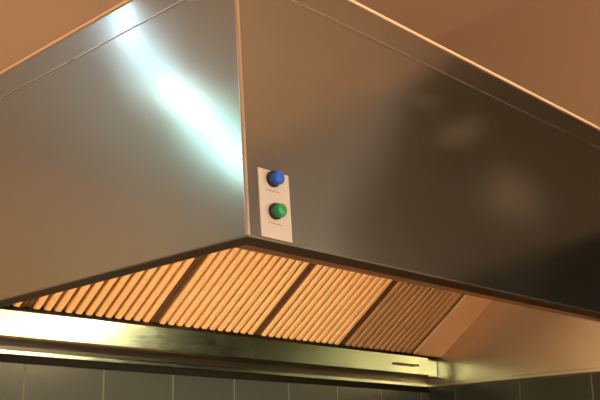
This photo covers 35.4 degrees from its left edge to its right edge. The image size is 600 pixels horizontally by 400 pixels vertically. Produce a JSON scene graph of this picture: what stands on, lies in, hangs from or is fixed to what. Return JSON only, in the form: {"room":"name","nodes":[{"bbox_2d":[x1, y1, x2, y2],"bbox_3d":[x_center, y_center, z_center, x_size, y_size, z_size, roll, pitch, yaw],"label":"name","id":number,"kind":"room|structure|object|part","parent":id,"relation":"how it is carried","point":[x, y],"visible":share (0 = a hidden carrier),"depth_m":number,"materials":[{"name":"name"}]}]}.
{"room":"commercial kitchen","nodes":[
{"label":"commercial kitchen","id":0,"kind":"room"},
{"bbox_2d":[0,0,428,399],"bbox_3d":[-1.575,1.040,4.816,3.274,3.850,3.274,-16,-22,41],"label":"wall","id":1,"kind":"structure","parent":0,"point":[26,26],"depth_m":3.52,"materials":[{"name":"tile"}]},
{"bbox_2d":[0,0,599,391],"bbox_3d":[0.281,0.233,3.296,1.747,0.624,2.912,-16,-22,41],"label":"extractor hood","id":2,"kind":"object","parent":1,"relation":"attached to","point":[148,134],"visible":1,"depth_m":2.10,"materials":[{"name":"metal"}]},
{"bbox_2d":[7,300,29,306],"bbox_3d":[-0.947,0.117,2.877,0.417,0.328,0.491,-16,-22,41],"label":"filter","id":3,"kind":"object","parent":2,"relation":"on","point":[24,303],"visible":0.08,"depth_m":3.12,"materials":[{"name":"metal"}]},
{"bbox_3d":[-0.947,0.115,2.878,0.417,0.323,0.491,-16,-22,41],"label":"frame","id":4,"kind":"part","parent":3,"relation":"part of","materials":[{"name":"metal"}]},
{"bbox_2d":[26,256,200,321],"bbox_3d":[-0.593,0.213,3.238,0.417,0.328,0.530,-16,-22,41],"label":"filter","id":5,"kind":"object","parent":2,"relation":"on","point":[143,294],"visible":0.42,"depth_m":3.33,"materials":[{"name":"metal"}]},
{"bbox_3d":[-0.718,-0.010,2.289,1.721,0.524,0.018,-16,-22,41],"label":"panel","id":6,"kind":"part","parent":2,"relation":"part of","materials":[{"name":"metal"}]},
{"bbox_2d":[154,248,311,334],"bbox_3d":[-0.226,0.312,3.612,0.417,0.328,0.530,-16,-22,41],"label":"filter","id":7,"kind":"object","parent":2,"relation":"on","point":[236,290],"visible":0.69,"depth_m":3.60,"materials":[{"name":"metal"}]},
{"bbox_3d":[-0.046,0.009,1.714,0.011,0.130,0.079,-16,-22,41],"label":"control plate","id":8,"kind":"part","parent":2,"relation":"part of","materials":[{"name":"grey plastic"}]},
{"bbox_2d":[257,264,395,344],"bbox_3d":[0.141,0.411,3.986,0.417,0.328,0.530,-16,-22,41],"label":"filter","id":9,"kind":"object","parent":2,"relation":"on","point":[326,304],"visible":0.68,"depth_m":3.98,"materials":[{"name":"metal"}]},
{"bbox_2d":[342,281,463,352],"bbox_3d":[0.508,0.511,4.360,0.417,0.328,0.530,-16,-22,41],"label":"filter","id":10,"kind":"object","parent":2,"relation":"on","point":[406,314],"visible":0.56,"depth_m":4.35,"materials":[{"name":"metal"}]},
{"bbox_3d":[0.887,0.085,2.751,0.048,0.524,2.899,-16,-22,41],"label":"panel","id":11,"kind":"part","parent":2,"relation":"part of","materials":[{"name":"metal"}]},
{"bbox_3d":[0.778,0.590,4.620,0.406,0.311,0.227,-16,-22,41],"label":"blank plate","id":12,"kind":"part","parent":2,"relation":"part of","materials":[{"name":"metal"}]},
{"bbox_2d":[354,0,528,38],"bbox_3d":[-1.298,-1.812,2.115,8.640,0.120,7.744,-16,-22,41],"label":"ceiling","id":13,"kind":"structure","parent":0,"point":[430,19],"depth_m":4.92,"materials":[{"name":"paint"}]},
{"bbox_2d":[428,0,599,399],"bbox_3d":[2.600,0.454,3.124,5.246,3.850,0.120,-16,-22,41],"label":"wall","id":14,"kind":"structure","parent":0,"point":[550,49],"depth_m":4.66,"materials":[{"name":"paint"}]}
]}

